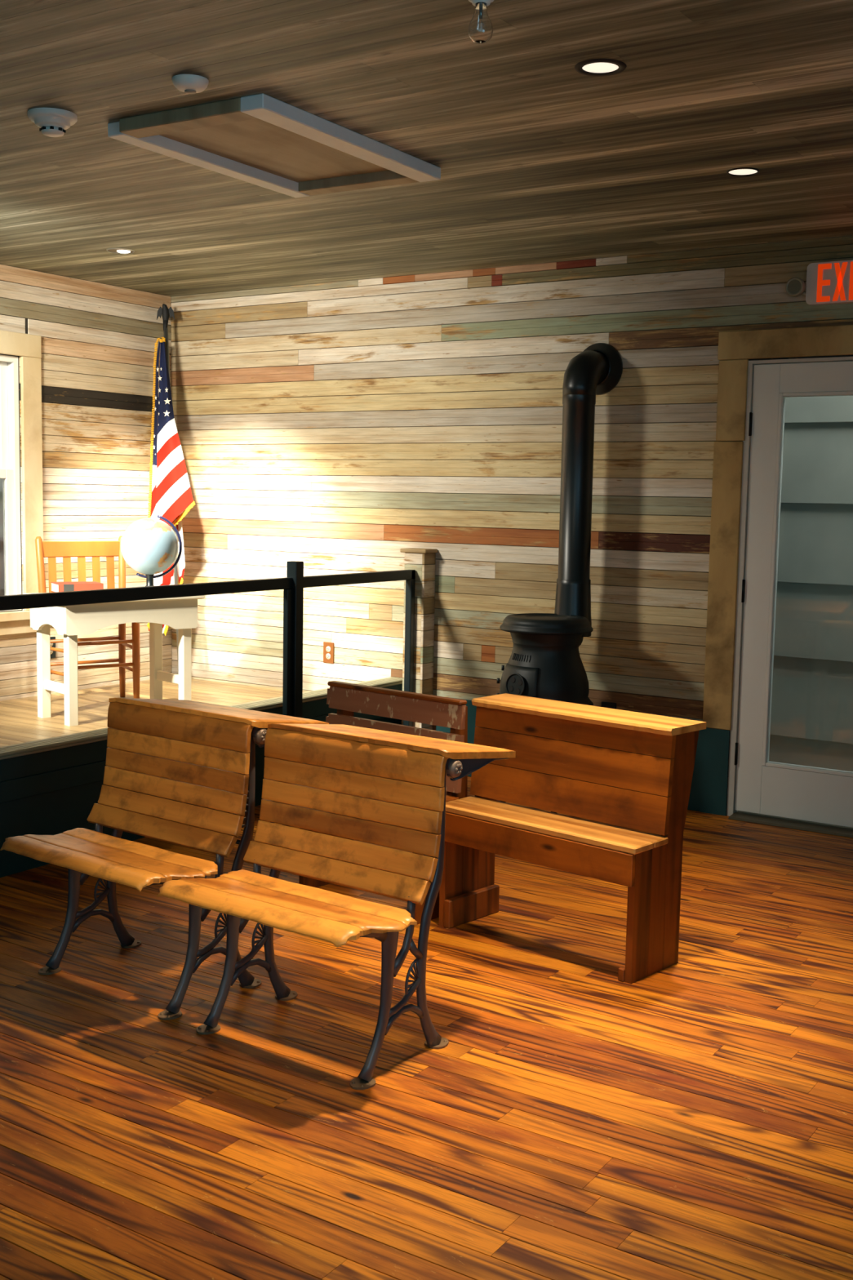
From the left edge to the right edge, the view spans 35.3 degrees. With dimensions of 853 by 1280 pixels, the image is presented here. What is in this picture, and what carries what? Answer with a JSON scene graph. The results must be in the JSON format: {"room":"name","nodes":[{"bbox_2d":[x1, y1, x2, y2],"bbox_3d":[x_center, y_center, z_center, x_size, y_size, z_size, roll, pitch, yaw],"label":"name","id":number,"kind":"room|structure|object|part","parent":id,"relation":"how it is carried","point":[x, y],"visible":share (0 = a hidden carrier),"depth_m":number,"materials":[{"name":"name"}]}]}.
{"room":"old schoolhouse classroom","nodes":[
{"label":"old schoolhouse classroom","id":0,"kind":"room"},
{"bbox_2d":[0,264,171,701],"bbox_3d":[-3.587,-0.464,4.924,0.130,2.621,7.630,5,7,33],"label":"wall","id":1,"kind":"structure","parent":0,"point":[98,340],"depth_m":7.37,"materials":[{"name":"beige wood"}]},
{"bbox_2d":[0,329,43,635],"bbox_3d":[-2.410,-0.776,6.639,0.150,1.558,1.225,5,7,33],"label":"window","id":2,"kind":"structure","parent":1,"relation":"in","point":[28,346],"depth_m":7.00,"materials":[{"name":"brown wood"}]},
{"bbox_3d":[-2.420,-0.777,6.655,0.039,1.171,0.784,5,7,33],"label":"pane","id":3,"kind":"part","parent":2,"relation":"part of","materials":[{"name":"clear glass"}]},
{"bbox_3d":[-2.427,-0.780,6.659,0.100,1.316,0.934,5,7,33],"label":"sash","id":4,"kind":"part","parent":2,"relation":"part of","materials":[{"name":"paint"}]},
{"bbox_2d":[49,636,55,657],"bbox_3d":[-2.034,0.041,7.253,0.010,0.116,0.072,5,7,33],"label":"wall outlet","id":5,"kind":"object","parent":1,"relation":"attached to","point":[52,645],"visible":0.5,"depth_m":7.26,"materials":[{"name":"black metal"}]},
{"bbox_2d":[0,678,282,746],"bbox_3d":[-1.988,0.476,5.865,1.660,0.060,4.200,5,7,33],"label":"floor","id":6,"kind":"structure","parent":0,"point":[20,722],"depth_m":6.94,"materials":[{"name":"brown wood"}]},
{"bbox_2d":[35,536,140,698],"bbox_3d":[-1.729,-0.100,6.954,0.491,0.863,0.336,-4,8,-37],"label":"wooden chair","id":7,"kind":"object","parent":6,"relation":"on","point":[109,549],"visible":0.59,"depth_m":7.00,"materials":[{"name":"brown wood"}]},
{"bbox_3d":[-1.987,-0.102,6.928,0.071,0.863,0.039,4,7,27],"label":"post","id":8,"kind":"part","parent":7,"relation":"part of","materials":[{"name":"brown wood"}]},
{"bbox_3d":[-1.810,-0.478,7.031,0.430,0.083,0.017,-4,8,-37],"label":"rail","id":9,"kind":"part","parent":7,"relation":"part of","materials":[{"name":"brown wood"}]},
{"bbox_3d":[-1.632,-0.124,7.192,0.039,0.863,0.071,0,6,-11],"label":"post","id":10,"kind":"part","parent":7,"relation":"part of","materials":[{"name":"brown wood"}]},
{"bbox_3d":[-1.510,0.109,6.969,0.041,0.450,0.045,-4,8,-37],"label":"leg","id":11,"kind":"part","parent":7,"relation":"part of","materials":[{"name":"brown wood"}]},
{"bbox_2d":[22,592,204,726],"bbox_3d":[-1.534,0.071,6.610,0.770,0.602,0.420,-4,8,-42],"label":"desk","id":12,"kind":"object","parent":6,"relation":"on","point":[180,614],"visible":0.79,"depth_m":6.48,"materials":[{"name":"beige paint"}]},
{"bbox_3d":[-1.858,0.090,6.509,0.050,0.575,0.050,-4,8,-42],"label":"leg","id":13,"kind":"part","parent":12,"relation":"part of","materials":[{"name":"beige paint"}]},
{"bbox_3d":[-1.672,0.115,6.302,0.050,0.575,0.050,-4,8,-42],"label":"leg","id":14,"kind":"part","parent":12,"relation":"part of","materials":[{"name":"beige paint"}]},
{"bbox_2d":[50,581,103,591],"bbox_3d":[-1.726,-0.260,6.618,0.220,0.046,0.164,-2,7,-29],"label":"book","id":15,"kind":"object","parent":12,"relation":"on","point":[77,585],"visible":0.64,"depth_m":6.56,"materials":[{"name":"red paper"}]},
{"bbox_2d":[120,515,182,586],"bbox_3d":[-1.366,-0.424,6.619,0.280,0.386,0.280,5,7,33],"label":"globe","id":16,"kind":"object","parent":12,"relation":"on","point":[149,546],"visible":0.93,"depth_m":6.52},
{"bbox_3d":[-1.396,0.054,6.920,0.050,0.575,0.050,-4,8,-42],"label":"leg","id":17,"kind":"part","parent":12,"relation":"part of","materials":[{"name":"beige paint"}]},
{"bbox_3d":[-1.210,0.080,6.713,0.050,0.575,0.050,-4,8,-42],"label":"leg","id":18,"kind":"part","parent":12,"relation":"part of","materials":[{"name":"beige paint"}]},
{"bbox_2d":[146,303,195,660],"bbox_3d":[-1.470,-0.825,7.630,0.184,2.173,0.404,-2,7,-29],"label":"flag","id":19,"kind":"object","parent":6,"relation":"on","point":[170,490],"visible":0.73,"depth_m":7.63,"materials":[{"name":"multicoloured fabric"}]},
{"bbox_2d":[0,560,415,726],"bbox_3d":[-1.135,0.284,5.340,0.130,1.135,3.891,5,7,33],"label":"guard railing","id":20,"kind":"object","parent":6,"relation":"on","point":[293,585],"visible":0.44,"depth_m":6.07,"materials":[{"name":"black metal"}]},
{"bbox_3d":[-1.137,-0.183,5.295,0.037,0.050,3.888,5,7,33],"label":"rail","id":21,"kind":"part","parent":20,"relation":"part of","materials":[{"name":"black metal"}]},
{"bbox_3d":[-0.615,0.208,6.131,0.130,1.135,0.170,5,7,33],"label":"post","id":22,"kind":"part","parent":20,"relation":"part of","materials":[{"name":"black metal"}]},
{"bbox_3d":[-0.100,0.168,6.936,0.090,1.062,0.081,5,7,33],"label":"post","id":23,"kind":"part","parent":20,"relation":"part of","materials":[{"name":"black metal"}]},
{"bbox_2d":[0,776,852,1279],"bbox_3d":[-0.810,1.136,3.250,6.830,0.100,7.630,5,7,33],"label":"floor","id":24,"kind":"structure","parent":0,"point":[691,1118],"depth_m":3.25,"materials":[{"name":"brown wood"}]},
{"bbox_2d":[0,697,328,1020],"bbox_3d":[-0.759,0.607,4.004,0.708,0.809,0.741,6,8,37],"label":"school desk","id":25,"kind":"object","parent":24,"relation":"on","point":[194,753],"visible":0.94,"depth_m":3.93,"materials":[{"name":"brown wood"}]},
{"bbox_3d":[-1.134,0.991,4.031,0.060,0.008,0.070,6,8,37],"label":"foot plate","id":26,"kind":"part","parent":25,"relation":"part of","materials":[{"name":"metal"}]},
{"bbox_3d":[-1.050,0.605,4.090,0.028,0.785,0.399,6,8,37],"label":"frame","id":27,"kind":"part","parent":25,"relation":"part of","materials":[{"name":"paint"}]},
{"bbox_3d":[-0.909,0.616,3.810,0.708,0.033,0.251,6,8,37],"label":"seat","id":28,"kind":"part","parent":25,"relation":"part of","materials":[{"name":"brown wood"}]},
{"bbox_3d":[-0.942,0.968,4.279,0.060,0.008,0.070,6,8,37],"label":"foot plate","id":29,"kind":"part","parent":25,"relation":"part of","materials":[{"name":"metal"}]},
{"bbox_3d":[-0.710,1.034,3.706,0.060,0.008,0.070,6,8,37],"label":"foot plate","id":30,"kind":"part","parent":25,"relation":"part of","materials":[{"name":"metal"}]},
{"bbox_3d":[-0.626,0.648,3.764,0.028,0.785,0.399,6,8,37],"label":"frame","id":31,"kind":"part","parent":25,"relation":"part of","materials":[{"name":"paint"}]},
{"bbox_3d":[-0.518,1.011,3.953,0.060,0.008,0.070,6,8,37],"label":"foot plate","id":32,"kind":"part","parent":25,"relation":"part of","materials":[{"name":"metal"}]},
{"bbox_2d":[156,723,515,1089],"bbox_3d":[-0.217,0.661,3.596,0.705,0.809,0.741,6,8,36],"label":"school desk","id":33,"kind":"object","parent":24,"relation":"on","point":[373,786],"visible":1,"depth_m":3.51,"materials":[{"name":"brown wood"}]},
{"bbox_3d":[-0.589,1.046,3.613,0.060,0.008,0.070,6,8,36],"label":"foot plate","id":34,"kind":"part","parent":33,"relation":"part of","materials":[{"name":"metal"}]},
{"bbox_3d":[-0.507,0.660,3.673,0.028,0.785,0.399,6,8,36],"label":"frame","id":35,"kind":"part","parent":33,"relation":"part of","materials":[{"name":"paint"}]},
{"bbox_3d":[-0.403,1.023,3.864,0.060,0.008,0.070,6,8,36],"label":"foot plate","id":36,"kind":"part","parent":33,"relation":"part of","materials":[{"name":"metal"}]},
{"bbox_3d":[-0.362,0.670,3.398,0.705,0.033,0.251,6,8,36],"label":"seat","id":37,"kind":"part","parent":33,"relation":"part of","materials":[{"name":"brown wood"}]},
{"bbox_3d":[-0.158,1.088,3.297,0.060,0.008,0.070,6,8,36],"label":"foot plate","id":38,"kind":"part","parent":33,"relation":"part of","materials":[{"name":"metal"}]},
{"bbox_3d":[-0.076,0.702,3.357,0.028,0.785,0.399,6,8,36],"label":"frame","id":39,"kind":"part","parent":33,"relation":"part of","materials":[{"name":"paint"}]},
{"bbox_3d":[0.029,1.065,3.549,0.060,0.008,0.070,6,8,36],"label":"foot plate","id":40,"kind":"part","parent":33,"relation":"part of","materials":[{"name":"metal"}]},
{"bbox_2d":[298,680,467,924],"bbox_3d":[-0.160,0.556,4.764,0.650,0.752,0.272,6,8,41],"label":"bench","id":41,"kind":"object","parent":24,"relation":"on","point":[347,698],"visible":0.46,"depth_m":4.72,"materials":[{"name":"brown wood"}]},
{"bbox_3d":[-0.365,0.548,4.952,0.022,0.720,0.260,6,8,41],"label":"panel","id":42,"kind":"part","parent":41,"relation":"part of","materials":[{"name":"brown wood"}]},
{"bbox_3d":[-0.114,0.187,4.765,0.644,0.016,0.040,6,8,41],"label":"rail","id":43,"kind":"part","parent":41,"relation":"part of","materials":[{"name":"brown wood"}]},
{"bbox_3d":[0.048,0.595,4.593,0.022,0.720,0.260,6,8,41],"label":"panel","id":44,"kind":"part","parent":41,"relation":"part of","materials":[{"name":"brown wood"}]},
{"bbox_3d":[-0.189,0.526,4.727,0.646,0.022,0.182,6,8,41],"label":"seat","id":45,"kind":"part","parent":41,"relation":"part of","materials":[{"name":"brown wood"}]},
{"bbox_2d":[496,342,622,813],"bbox_3d":[0.607,-0.302,6.212,0.450,2.177,0.653,5,7,33],"label":"stove","id":46,"kind":"object","parent":24,"relation":"on","point":[544,662],"visible":0.73,"depth_m":6.17,"materials":[{"name":"black metal"}]},
{"bbox_3d":[0.404,0.224,6.066,0.089,0.215,0.266,-4,8,-41],"label":"door","id":47,"kind":"part","parent":46,"relation":"part of","materials":[{"name":"black metal"}]},
{"bbox_3d":[0.551,-0.077,6.156,0.426,0.067,0.426,5,7,33],"label":"lid","id":48,"kind":"part","parent":46,"relation":"part of","materials":[{"name":"black metal"}]},
{"bbox_2d":[439,693,706,983],"bbox_3d":[0.446,0.610,4.349,0.802,0.757,0.364,7,8,42],"label":"bench","id":49,"kind":"object","parent":24,"relation":"on","point":[624,768],"visible":0.94,"depth_m":4.23,"materials":[{"name":"brown wood"}]},
{"bbox_3d":[0.170,0.588,4.605,0.024,0.735,0.335,7,8,42],"label":"panel","id":50,"kind":"part","parent":49,"relation":"part of","materials":[{"name":"brown wood"}]},
{"bbox_3d":[0.387,0.585,4.284,0.784,0.022,0.187,7,8,42],"label":"seat","id":51,"kind":"part","parent":49,"relation":"part of","materials":[{"name":"brown wood"}]},
{"bbox_3d":[0.723,0.652,4.106,0.024,0.735,0.335,7,8,42],"label":"panel","id":52,"kind":"part","parent":49,"relation":"part of","materials":[{"name":"brown wood"}]},
{"bbox_2d":[0,0,852,296],"bbox_3d":[-0.761,-1.519,2.964,6.830,0.100,7.630,5,7,33],"label":"ceiling","id":53,"kind":"structure","parent":0,"point":[540,160],"depth_m":4.13,"materials":[{"name":"brown wood"}]},
{"bbox_2d":[26,107,77,137],"bbox_3d":[-1.135,-1.562,4.071,0.146,0.064,0.146,5,7,33],"label":"smoke detector","id":54,"kind":"object","parent":53,"relation":"attached to","point":[51,122],"visible":1,"depth_m":4.03,"materials":[{"name":"white plastic"}]},
{"bbox_2d":[106,248,134,253],"bbox_3d":[-1.451,-1.841,6.360,0.132,0.010,0.132,5,7,33],"label":"recessed light","id":55,"kind":"object","parent":53,"relation":"in","point":[118,251],"visible":1,"depth_m":6.35,"materials":[{"name":"grey metal"}]},
{"bbox_2d":[172,74,208,93],"bbox_3d":[-0.652,-1.528,3.702,0.100,0.034,0.100,5,7,33],"label":"smoke detector","id":56,"kind":"object","parent":53,"relation":"attached to","point":[187,83],"visible":1,"depth_m":3.67,"materials":[{"name":"white plastic"}]},
{"bbox_2d":[107,93,440,197],"bbox_3d":[-0.475,-1.596,4.389,0.630,0.042,0.980,5,7,31],"label":"ceiling hatch","id":57,"kind":"object","parent":53,"relation":"attached to","point":[264,140],"visible":1,"depth_m":4.33,"materials":[{"name":"grey paint"}]},
{"bbox_3d":[-0.479,-1.613,4.396,0.477,0.008,0.818,5,7,31],"label":"panel","id":58,"kind":"part","parent":57,"relation":"part of","materials":[{"name":"brown wood"}]},
{"bbox_2d":[467,0,493,44],"bbox_3d":[0.123,-1.411,3.053,0.060,0.102,0.060,5,7,33],"label":"light","id":59,"kind":"object","parent":53,"relation":"attached to","point":[480,30],"visible":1,"depth_m":3.04,"materials":[{"name":"clear glass"}]},
{"bbox_2d":[468,0,493,6],"bbox_3d":[0.124,-1.454,3.048,0.060,0.016,0.060,5,7,33],"label":"socket","id":60,"kind":"object","parent":59,"relation":"attached to","point":[475,2],"depth_m":3.04,"materials":[{"name":"white ceramic"}]},
{"bbox_2d":[574,58,626,76],"bbox_3d":[0.458,-1.504,3.527,0.136,0.004,0.136,5,7,33],"label":"recessed light","id":61,"kind":"object","parent":53,"relation":"in","point":[594,67],"visible":1,"depth_m":3.52,"materials":[{"name":"white glass"}]},
{"bbox_2d":[726,167,759,176],"bbox_3d":[1.089,-1.610,4.614,0.112,0.004,0.112,5,7,33],"label":"recessed light","id":62,"kind":"object","parent":53,"relation":"in","point":[740,171],"visible":1,"depth_m":4.62,"materials":[{"name":"white glass"}]},
{"bbox_2d":[170,235,852,813],"bbox_3d":[1.282,-0.514,6.219,6.840,2.621,0.130,5,7,33],"label":"wall","id":63,"kind":"structure","parent":0,"point":[343,427],"depth_m":6.84,"materials":[{"name":"beige wood"}]},
{"bbox_2d":[0,717,401,877],"bbox_3d":[-1.308,0.615,5.430,0.052,0.452,4.199,5,7,33],"label":"trim","id":64,"kind":"structure","parent":63,"relation":"attached to","point":[59,811],"depth_m":5.17,"materials":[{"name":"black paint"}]},
{"bbox_2d":[0,684,402,803],"bbox_3d":[-1.276,0.475,5.396,0.018,0.166,4.199,5,7,33],"label":"stage platform","id":65,"kind":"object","parent":63,"relation":"attached to","point":[46,771],"depth_m":5.18,"materials":[{"name":"teal paint"}]},
{"bbox_2d":[0,676,403,759],"bbox_3d":[-1.296,0.379,5.400,0.110,0.024,4.199,5,7,33],"label":"trim","id":66,"kind":"structure","parent":63,"relation":"attached to","point":[95,735],"depth_m":5.30,"materials":[{"name":"paint"}]},
{"bbox_2d":[323,641,333,663],"bbox_3d":[-0.540,0.070,7.389,0.072,0.116,0.010,5,7,33],"label":"wall outlet","id":67,"kind":"object","parent":63,"relation":"attached to","point":[328,647],"visible":1,"depth_m":7.38,"materials":[{"name":"orange plastic"}]},
{"bbox_2d":[325,646,330,652],"bbox_3d":[-0.542,0.050,7.385,0.033,0.033,0.002,5,7,33],"label":"socket","id":68,"kind":"object","parent":67,"relation":"attached to","point":[327,648],"depth_m":7.38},
{"bbox_2d":[325,653,330,659],"bbox_3d":[-0.542,0.090,7.389,0.033,0.033,0.002,5,7,33],"label":"socket","id":69,"kind":"object","parent":67,"relation":"attached to","point":[327,655],"depth_m":7.39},
{"bbox_2d":[400,547,437,729],"bbox_3d":[-0.050,0.108,7.005,0.160,1.167,0.117,5,7,33],"label":"trim","id":70,"kind":"structure","parent":63,"relation":"attached to","point":[423,561],"depth_m":6.94,"materials":[{"name":"beige wood"}]},
{"bbox_2d":[435,697,729,811],"bbox_3d":[0.719,0.552,6.604,1.597,0.400,0.014,5,7,33],"label":"baseboard","id":71,"kind":"structure","parent":63,"relation":"attached to","point":[694,804],"depth_m":6.26,"materials":[{"name":"teal paint"}]},
{"bbox_2d":[600,701,616,709],"bbox_3d":[0.880,0.334,6.480,0.080,0.066,0.010,5,7,33],"label":"wall outlet","id":72,"kind":"object","parent":63,"relation":"attached to","point":[606,704],"visible":0.42,"depth_m":6.47,"materials":[{"name":"black plastic"}]},
{"bbox_2d":[700,727,729,815],"bbox_3d":[1.332,0.608,6.195,0.125,0.399,0.006,5,7,33],"label":"trim","id":73,"kind":"structure","parent":63,"relation":"attached to","point":[715,756],"depth_m":6.19,"materials":[{"name":"teal paint"}]},
{"bbox_2d":[702,324,852,730],"bbox_3d":[1.817,-0.245,5.800,1.250,2.196,0.024,5,7,33],"label":"trim","id":74,"kind":"structure","parent":63,"relation":"attached to","point":[743,346],"depth_m":6.04,"materials":[{"name":"brown wood"}]},
{"bbox_2d":[726,356,852,816],"bbox_3d":[1.841,-0.185,5.863,0.966,2.064,0.122,5,7,33],"label":"trim","id":75,"kind":"structure","parent":63,"relation":"attached to","point":[747,442],"depth_m":6.05,"materials":[{"name":"paint"}]},
{"bbox_2d":[728,810,852,837],"bbox_3d":[1.809,0.836,5.944,0.916,0.012,0.185,5,7,33],"label":"trim","id":76,"kind":"structure","parent":63,"relation":"attached to","point":[838,830],"depth_m":6.01,"materials":[{"name":"metal"}]},
{"bbox_2d":[734,360,852,827],"bbox_3d":[1.804,-0.185,5.812,0.928,2.018,0.120,5,7,33],"label":"door","id":77,"kind":"structure","parent":63,"relation":"in","point":[793,751],"depth_m":5.94,"materials":[{"name":"paint"}]},
{"bbox_3d":[1.831,-0.236,5.832,0.646,1.644,0.006,5,7,33],"label":"pane","id":78,"kind":"part","parent":77,"relation":"part of","materials":[{"name":"clear glass"}]},
{"bbox_2d":[785,259,852,306],"bbox_3d":[1.772,-1.517,5.677,0.490,0.174,0.076,5,7,33],"label":"exit sign","id":79,"kind":"object","parent":63,"relation":"attached to","point":[831,282],"visible":1,"depth_m":5.71,"materials":[{"name":"plastic"}]},
{"bbox_2d":[785,277,805,297],"bbox_3d":[1.601,-1.519,5.782,0.090,0.081,0.064,5,7,33],"label":"lamp","id":80,"kind":"object","parent":79,"relation":"attached to","point":[795,286],"depth_m":5.76,"materials":[{"name":"plastic"}]}
]}

